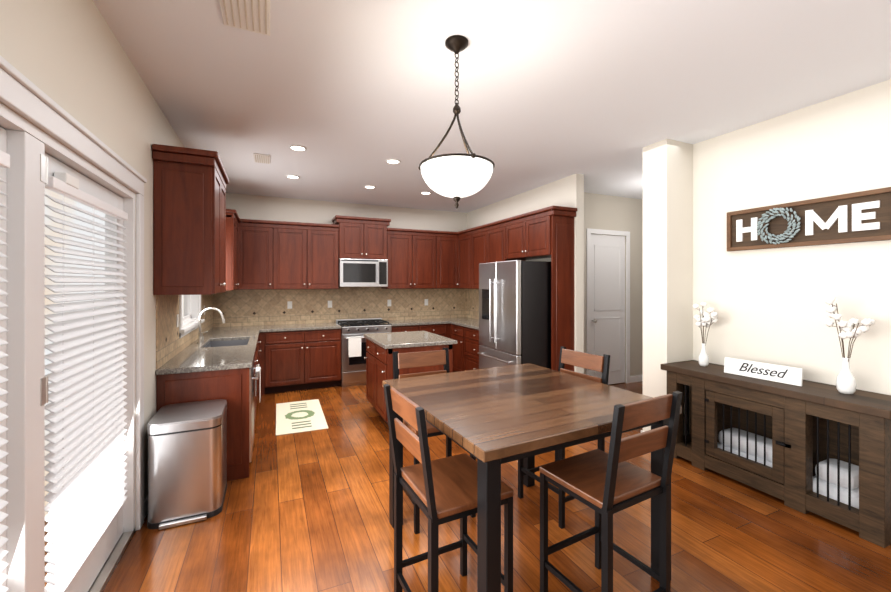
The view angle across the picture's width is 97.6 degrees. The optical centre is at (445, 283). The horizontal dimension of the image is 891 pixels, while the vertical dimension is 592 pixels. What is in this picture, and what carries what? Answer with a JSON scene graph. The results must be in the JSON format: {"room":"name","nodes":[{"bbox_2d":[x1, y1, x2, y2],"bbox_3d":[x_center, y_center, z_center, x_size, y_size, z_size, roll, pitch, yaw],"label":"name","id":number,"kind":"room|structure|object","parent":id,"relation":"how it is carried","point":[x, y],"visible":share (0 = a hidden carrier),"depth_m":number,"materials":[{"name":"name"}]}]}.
{"room":"kitchen","nodes":[
{"label":"kitchen","id":0,"kind":"room"},
{"bbox_2d":[0,0,183,530],"bbox_3d":[-1.960,0.100,2.299,0.150,2.900,10.200,0,0,-24],"label":"wall","id":1,"kind":"structure","parent":0,"point":[71,57],"depth_m":1.93,"materials":[{"name":"beige paint"}]},
{"bbox_2d":[0,150,127,591],"bbox_3d":[-1.101,0.411,0.508,0.044,1.753,4.000,0,0,-24],"label":"door blinds","id":2,"kind":"object","parent":1,"relation":"attached to","point":[85,476],"visible":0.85,"depth_m":1.77,"materials":[{"name":"white plastic"}]},
{"bbox_2d":[0,103,134,591],"bbox_3d":[-1.140,0.490,0.491,0.143,2.119,4.230,0,0,-24],"label":"door frame","id":3,"kind":"structure","parent":1,"relation":"attached to","point":[38,156],"depth_m":1.40,"materials":[{"name":"white wood"}]},
{"bbox_2d":[0,55,147,529],"bbox_3d":[-1.131,0.432,0.681,0.035,2.235,4.770,0,0,-24],"label":"trim","id":4,"kind":"structure","parent":1,"relation":"attached to","point":[25,97],"depth_m":1.90,"materials":[{"name":"white wood"}]},
{"bbox_2d":[152,152,227,295],"bbox_3d":[-2.094,-0.419,3.255,0.381,1.000,0.826,0,0,-24],"label":"upper cabinet","id":5,"kind":"object","parent":1,"relation":"attached to","point":[190,213],"depth_m":2.89,"materials":[{"name":"brown wood"}]},
{"bbox_2d":[179,295,204,337],"bbox_3d":[-2.740,-0.135,4.108,0.190,1.270,1.200,0,0,-24],"label":"window","id":6,"kind":"structure","parent":1,"relation":"in","point":[189,322],"depth_m":4.48,"materials":[{"name":"white"}]},
{"bbox_2d":[228,212,243,291],"bbox_3d":[-2.929,-0.385,5.125,0.391,0.930,0.789,0,0,-24],"label":"upper cabinet","id":7,"kind":"object","parent":1,"relation":"attached to","point":[235,229],"depth_m":5.13,"materials":[{"name":"brown wood"}]},
{"bbox_2d":[226,193,466,322],"bbox_3d":[-0.246,0.100,7.207,7.000,2.900,0.150,0,0,-24],"label":"wall","id":8,"kind":"structure","parent":0,"point":[253,207],"depth_m":6.38,"materials":[{"name":"beige paint"}]},
{"bbox_2d":[244,224,279,291],"bbox_3d":[-2.779,-0.385,5.770,0.533,0.930,0.388,0,0,-24],"label":"upper cabinet","id":9,"kind":"object","parent":8,"relation":"attached to","point":[261,241],"depth_m":5.66,"materials":[{"name":"brown wood"}]},
{"bbox_2d":[280,224,339,291],"bbox_3d":[-2.197,-0.385,6.054,1.005,0.930,0.348,0,0,-24],"label":"upper cabinet","id":10,"kind":"object","parent":8,"relation":"attached to","point":[309,257],"depth_m":5.93,"materials":[{"name":"brown wood"}]},
{"bbox_2d":[336,220,387,259],"bbox_3d":[-1.382,-0.695,6.404,0.770,0.590,0.377,0,0,-24],"label":"upper cabinet","id":11,"kind":"object","parent":8,"relation":"attached to","point":[359,239],"depth_m":6.23,"materials":[{"name":"brown wood"}]},
{"bbox_2d":[339,259,387,286],"bbox_3d":[-1.361,-0.175,6.359,0.764,0.440,0.456,0,0,-24],"label":"over-the-range microwave","id":12,"kind":"object","parent":11,"relation":"attached to","point":[363,272],"visible":0.98,"depth_m":6.18,"materials":[{"name":"grey metal"}]},
{"bbox_2d":[380,232,431,287],"bbox_3d":[-0.606,-0.385,6.769,0.945,0.930,0.348,0,0,-24],"label":"upper cabinet","id":13,"kind":"object","parent":8,"relation":"attached to","point":[409,253],"depth_m":6.58,"materials":[{"name":"brown wood"}]},
{"bbox_2d":[432,232,455,287],"bbox_3d":[-0.048,-0.385,6.998,0.503,0.930,0.388,0,0,-24],"label":"upper cabinet","id":14,"kind":"object","parent":8,"relation":"attached to","point":[443,247],"depth_m":6.84,"materials":[{"name":"brown wood"}]},
{"bbox_2d":[45,381,890,591],"bbox_3d":[0.777,1.600,3.529,8.150,0.100,10.200,0,0,-24],"label":"floor","id":15,"kind":"structure","parent":0,"point":[307,511],"depth_m":2.39,"materials":[{"name":"brown wood"}]},
{"bbox_2d":[147,399,226,529],"bbox_3d":[-1.785,1.220,2.728,0.420,0.660,0.500,0,0,-24],"label":"steel trash can","id":16,"kind":"object","parent":15,"relation":"on","point":[187,462],"visible":1,"depth_m":2.54,"materials":[{"name":"grey metal"}]},
{"bbox_2d":[156,360,255,480],"bbox_3d":[-1.988,1.111,3.321,0.628,0.880,0.687,0,0,-24],"label":"base cabinet","id":17,"kind":"object","parent":15,"relation":"on","point":[238,386],"depth_m":3.07,"materials":[{"name":"brown wood"}]},
{"bbox_2d":[156,344,255,375],"bbox_3d":[-2.048,0.651,3.462,0.635,0.040,1.044,0,0,-24],"label":"countertop","id":18,"kind":"structure","parent":17,"relation":"on","point":[231,356],"depth_m":3.21,"materials":[{"name":"grey stone"}]},
{"bbox_2d":[204,340,211,347],"bbox_3d":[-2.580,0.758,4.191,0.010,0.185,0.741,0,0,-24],"label":"sink","id":19,"kind":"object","parent":18,"relation":"in","point":[209,345],"depth_m":4.36,"materials":[{"name":"grey metal"}]},
{"bbox_2d":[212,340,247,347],"bbox_3d":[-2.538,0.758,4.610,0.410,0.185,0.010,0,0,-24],"label":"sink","id":20,"kind":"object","parent":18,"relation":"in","point":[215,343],"depth_m":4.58,"materials":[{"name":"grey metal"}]},
{"bbox_2d":[196,340,259,355],"bbox_3d":[-2.724,1.111,4.950,0.621,0.880,0.737,0,0,-24],"label":"base cabinet","id":21,"kind":"object","parent":15,"relation":"on","point":[257,342],"depth_m":4.40,"materials":[{"name":"brown wood"}]},
{"bbox_2d":[196,324,259,343],"bbox_3d":[-2.835,0.651,5.215,0.635,0.040,1.356,0,0,-24],"label":"countertop","id":22,"kind":"structure","parent":21,"relation":"on","point":[242,331],"depth_m":4.96,"materials":[{"name":"grey stone"}]},
{"bbox_2d":[197,307,224,342],"bbox_3d":[-2.552,0.441,4.262,0.269,0.376,0.260,0,0,-24],"label":"faucet","id":23,"kind":"object","parent":22,"relation":"on","point":[200,337],"visible":1,"depth_m":4.18,"materials":[{"name":"silver metal"}]},
{"bbox_2d":[256,356,259,407],"bbox_3d":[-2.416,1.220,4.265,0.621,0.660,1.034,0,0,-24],"label":"dishwasher","id":24,"kind":"object","parent":15,"relation":"on","point":[257,357],"depth_m":4.36,"materials":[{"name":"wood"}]},
{"bbox_2d":[276,399,327,435],"bbox_3d":[-1.717,1.545,4.601,0.520,0.008,1.140,0,0,-23],"label":"kitchen mat","id":25,"kind":"object","parent":15,"relation":"on","point":[299,416],"visible":0.94,"depth_m":4.50,"materials":[{"name":"beige fabric"}]},
{"bbox_2d":[264,328,341,393],"bbox_3d":[-2.166,1.111,5.920,1.054,0.880,0.617,0,0,-24],"label":"base cabinet","id":26,"kind":"object","parent":15,"relation":"on","point":[293,361],"depth_m":5.63,"materials":[{"name":"brown wood"}]},
{"bbox_2d":[260,324,339,331],"bbox_3d":[-2.190,0.651,5.902,1.110,0.040,0.631,0,0,-24],"label":"countertop","id":27,"kind":"structure","parent":26,"relation":"on","point":[263,327],"depth_m":5.70,"materials":[{"name":"grey stone"}]},
{"bbox_2d":[336,318,391,386],"bbox_3d":[-1.310,1.067,6.245,0.764,0.965,0.706,0,0,-24],"label":"range","id":28,"kind":"object","parent":15,"relation":"on","point":[353,355],"visible":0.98,"depth_m":5.92,"materials":[{"name":"silver metal"}]},
{"bbox_2d":[391,324,423,331],"bbox_3d":[-0.739,1.111,6.562,0.527,0.880,0.617,0,0,-24],"label":"base cabinet","id":29,"kind":"object","parent":15,"relation":"on","point":[411,327],"depth_m":6.31,"materials":[{"name":"brown wood"}]},
{"bbox_2d":[363,331,456,425],"bbox_3d":[-0.458,1.090,4.640,0.841,0.920,1.020,0,0,-24],"label":"kitchen island","id":30,"kind":"object","parent":15,"relation":"on","point":[381,348],"visible":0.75,"depth_m":4.34,"materials":[{"name":"brown wood"}]},
{"bbox_2d":[392,348,475,533],"bbox_3d":[-0.088,1.019,2.708,0.438,1.063,0.460,0,0,-25],"label":"chair","id":31,"kind":"object","parent":15,"relation":"on","point":[418,359],"visible":0.33,"depth_m":2.83,"materials":[{"name":"brown wood"}]},
{"bbox_2d":[424,324,447,337],"bbox_3d":[-0.330,1.111,6.745,0.504,0.880,0.617,0,0,-24],"label":"base cabinet","id":32,"kind":"object","parent":15,"relation":"on","point":[439,329],"depth_m":6.51,"materials":[{"name":"brown wood"}]},
{"bbox_2d":[383,384,513,591],"bbox_3d":[0.002,1.019,1.810,0.460,1.063,0.438,0,0,-27],"label":"chair","id":33,"kind":"object","parent":15,"relation":"on","point":[441,491],"visible":0.94,"depth_m":1.74,"materials":[{"name":"brown wood"}]},
{"bbox_2d":[448,324,451,338],"bbox_3d":[0.255,1.111,6.983,0.621,0.880,0.663,0,0,-24],"label":"base cabinet","id":34,"kind":"object","parent":15,"relation":"on","point":[449,325],"depth_m":6.61,"materials":[{"name":"brown wood"}]},
{"bbox_2d":[452,324,459,371],"bbox_3d":[0.466,1.111,6.514,0.621,0.880,0.500,0,0,-24],"label":"base cabinet","id":35,"kind":"object","parent":15,"relation":"on","point":[455,327],"depth_m":6.40,"materials":[{"name":"brown wood"}]},
{"bbox_2d":[385,316,471,327],"bbox_3d":[-0.222,0.651,6.786,1.653,0.040,0.631,0,0,-24],"label":"countertop","id":36,"kind":"structure","parent":35,"relation":"on","point":[443,319],"depth_m":6.55,"materials":[{"name":"grey stone"}]},
{"bbox_2d":[460,328,479,370],"bbox_3d":[0.715,1.111,5.960,0.621,0.880,0.848,0,0,-24],"label":"base cabinet","id":37,"kind":"object","parent":15,"relation":"on","point":[469,338],"depth_m":5.99,"materials":[{"name":"brown wood"}]},
{"bbox_2d":[452,320,478,331],"bbox_3d":[0.626,0.651,6.141,0.635,0.040,1.244,0,0,-24],"label":"countertop","id":38,"kind":"structure","parent":37,"relation":"on","point":[463,323],"depth_m":6.22,"materials":[{"name":"grey stone"}]},
{"bbox_2d":[478,260,550,368],"bbox_3d":[0.964,0.635,5.087,0.841,1.830,0.910,0,0,-24],"label":"refrigerator","id":39,"kind":"object","parent":15,"relation":"on","point":[514,312],"visible":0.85,"depth_m":4.69,"materials":[{"name":"grey metal"}]},
{"bbox_2d":[382,363,681,591],"bbox_3d":[0.408,1.090,2.288,1.220,0.920,1.220,0,0,-27],"label":"dining table","id":40,"kind":"object","parent":15,"relation":"on","point":[491,420],"visible":0.71,"depth_m":1.96,"materials":[{"name":"brown wood"}]},
{"bbox_2d":[518,346,609,528],"bbox_3d":[0.827,1.019,2.763,0.460,1.063,0.438,0,0,-29],"label":"chair","id":41,"kind":"object","parent":15,"relation":"on","point":[598,363],"visible":0.38,"depth_m":2.76,"materials":[{"name":"brown wood"}]},
{"bbox_2d":[539,391,681,591],"bbox_3d":[0.767,1.019,1.854,0.438,1.063,0.460,0,0,-29],"label":"chair","id":42,"kind":"object","parent":15,"relation":"on","point":[605,486],"visible":1,"depth_m":1.78,"materials":[{"name":"brown wood"}]},
{"bbox_2d":[661,360,890,547],"bbox_3d":[2.470,1.140,2.996,0.465,0.820,1.450,0,0,-24],"label":"dog crate","id":43,"kind":"object","parent":15,"relation":"on","point":[819,449],"visible":1,"depth_m":2.73,"materials":[{"name":"brown wood"}]},
{"bbox_2d":[693,302,717,365],"bbox_3d":[2.327,0.445,3.471,0.168,0.567,0.200,0,0,-24],"label":"vase","id":44,"kind":"object","parent":43,"relation":"on","point":[705,320],"visible":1,"depth_m":3.46,"materials":[{"name":"white ceramic"}]},
{"bbox_2d":[724,357,802,385],"bbox_3d":[2.420,0.666,2.996,0.021,0.125,0.500,7,-3,-28],"label":"blessed sign","id":45,"kind":"object","parent":43,"relation":"on","point":[776,373],"visible":1,"depth_m":2.96,"materials":[{"name":"white paint"}]},
{"bbox_2d":[824,296,874,393],"bbox_3d":[2.697,0.405,2.611,0.138,0.646,0.230,0,0,-34],"label":"vase","id":46,"kind":"object","parent":43,"relation":"on","point":[845,381],"visible":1,"depth_m":2.59,"materials":[{"name":"white ceramic"}]},
{"bbox_2d":[93,0,890,212],"bbox_3d":[0.777,-1.400,3.529,8.150,0.100,10.200,0,0,-24],"label":"ceiling","id":47,"kind":"structure","parent":0,"point":[352,96],"depth_m":2.58,"materials":[{"name":"white paint"}]},
{"bbox_2d":[219,0,269,35],"bbox_3d":[-0.969,-1.342,1.889,0.220,0.016,0.380,0,0,-24],"label":"ceiling vent","id":48,"kind":"object","parent":47,"relation":"in","point":[251,15],"depth_m":1.94,"materials":[{"name":"beige metal"}]},
{"bbox_2d":[253,153,269,163],"bbox_3d":[-1.967,-1.342,4.181,0.160,0.016,0.300,0,0,-24],"label":"ceiling vent","id":49,"kind":"object","parent":47,"relation":"in","point":[259,158],"depth_m":4.16,"materials":[{"name":"beige metal"}]},
{"bbox_2d":[286,175,299,178],"bbox_3d":[-1.915,-1.346,4.895,0.160,0.016,0.160,0,0,21],"label":"recessed light","id":50,"kind":"object","parent":47,"relation":"in","point":[288,176],"depth_m":4.88,"materials":[{"name":"white paint"}]},
{"bbox_2d":[289,145,305,150],"bbox_3d":[-1.461,-1.346,3.860,0.160,0.016,0.160,0,0,-33],"label":"recessed light","id":51,"kind":"object","parent":47,"relation":"in","point":[303,148],"depth_m":3.85,"materials":[{"name":"white paint"}]},
{"bbox_2d":[364,185,375,188],"bbox_3d":[-1.048,-1.346,5.405,0.160,0.016,0.160,0,0,-33],"label":"recessed light","id":52,"kind":"object","parent":47,"relation":"in","point":[366,186],"depth_m":5.39,"materials":[{"name":"white paint"}]},
{"bbox_2d":[386,159,399,163],"bbox_3d":[-0.575,-1.346,4.280,0.160,0.016,0.160,0,0,-33],"label":"recessed light","id":53,"kind":"object","parent":47,"relation":"in","point":[391,161],"depth_m":4.28,"materials":[{"name":"white paint"}]},
{"bbox_2d":[419,35,494,208],"bbox_3d":[0.065,-0.884,2.174,0.422,0.929,0.429,0,0,-24],"label":"pendant light","id":54,"kind":"object","parent":47,"relation":"hanging from","point":[456,177],"visible":1,"depth_m":2.06,"materials":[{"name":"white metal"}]},
{"bbox_2d":[467,174,583,373],"bbox_3d":[1.056,0.100,6.115,0.120,2.900,2.910,0,0,-24],"label":"wall","id":55,"kind":"structure","parent":0,"point":[568,191],"depth_m":4.96,"materials":[{"name":"beige paint"}]},
{"bbox_2d":[456,232,471,287],"bbox_3d":[0.477,-0.385,6.771,0.391,0.930,0.577,0,0,-24],"label":"upper cabinet","id":56,"kind":"object","parent":55,"relation":"attached to","point":[464,241],"depth_m":6.73,"materials":[{"name":"brown wood"}]},
{"bbox_2d":[472,224,525,287],"bbox_3d":[0.800,-0.385,6.101,0.351,0.930,1.155,0,0,-24],"label":"upper cabinet","id":57,"kind":"object","parent":55,"relation":"attached to","point":[489,245],"depth_m":5.98,"materials":[{"name":"brown wood"}]},
{"bbox_2d":[508,212,575,259],"bbox_3d":[1.211,-0.600,5.187,0.351,0.500,0.969,0,0,-24],"label":"upper cabinet","id":58,"kind":"object","parent":55,"relation":"attached to","point":[549,234],"depth_m":4.81,"materials":[{"name":"brown wood"}]},
{"bbox_2d":[584,192,642,384],"bbox_3d":[2.637,0.100,6.037,2.700,2.900,0.188,0,0,-24],"label":"wall","id":59,"kind":"structure","parent":0,"point":[613,277],"depth_m":6.01,"materials":[{"name":"beige paint"}]},
{"bbox_2d":[641,139,692,435],"bbox_3d":[2.166,0.100,3.813,0.382,2.900,0.284,0,0,-24],"label":"column","id":60,"kind":"structure","parent":0,"point":[667,250],"depth_m":3.71,"materials":[{"name":"beige paint"}]},
{"bbox_2d":[693,79,890,394],"bbox_3d":[3.359,0.100,1.794,0.162,2.900,4.920,0,0,-24],"label":"wall","id":61,"kind":"structure","parent":0,"point":[769,306],"depth_m":3.02,"materials":[{"name":"beige paint"}]},
{"bbox_2d":[727,187,890,250],"bbox_3d":[2.708,-0.462,2.988,0.062,0.345,1.040,0,0,-24],"label":"home sign","id":62,"kind":"object","parent":61,"relation":"attached to","point":[862,216],"visible":1,"depth_m":2.91,"materials":[{"name":"brown wood"}]},
{"label":"outside","id":63,"kind":"structure","parent":0,"visible":0},
{"bbox_2d":[45,188,104,515],"bbox_3d":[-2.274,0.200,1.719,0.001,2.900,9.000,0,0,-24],"label":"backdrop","id":64,"kind":"structure","parent":63,"point":[49,212],"depth_m":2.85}
]}

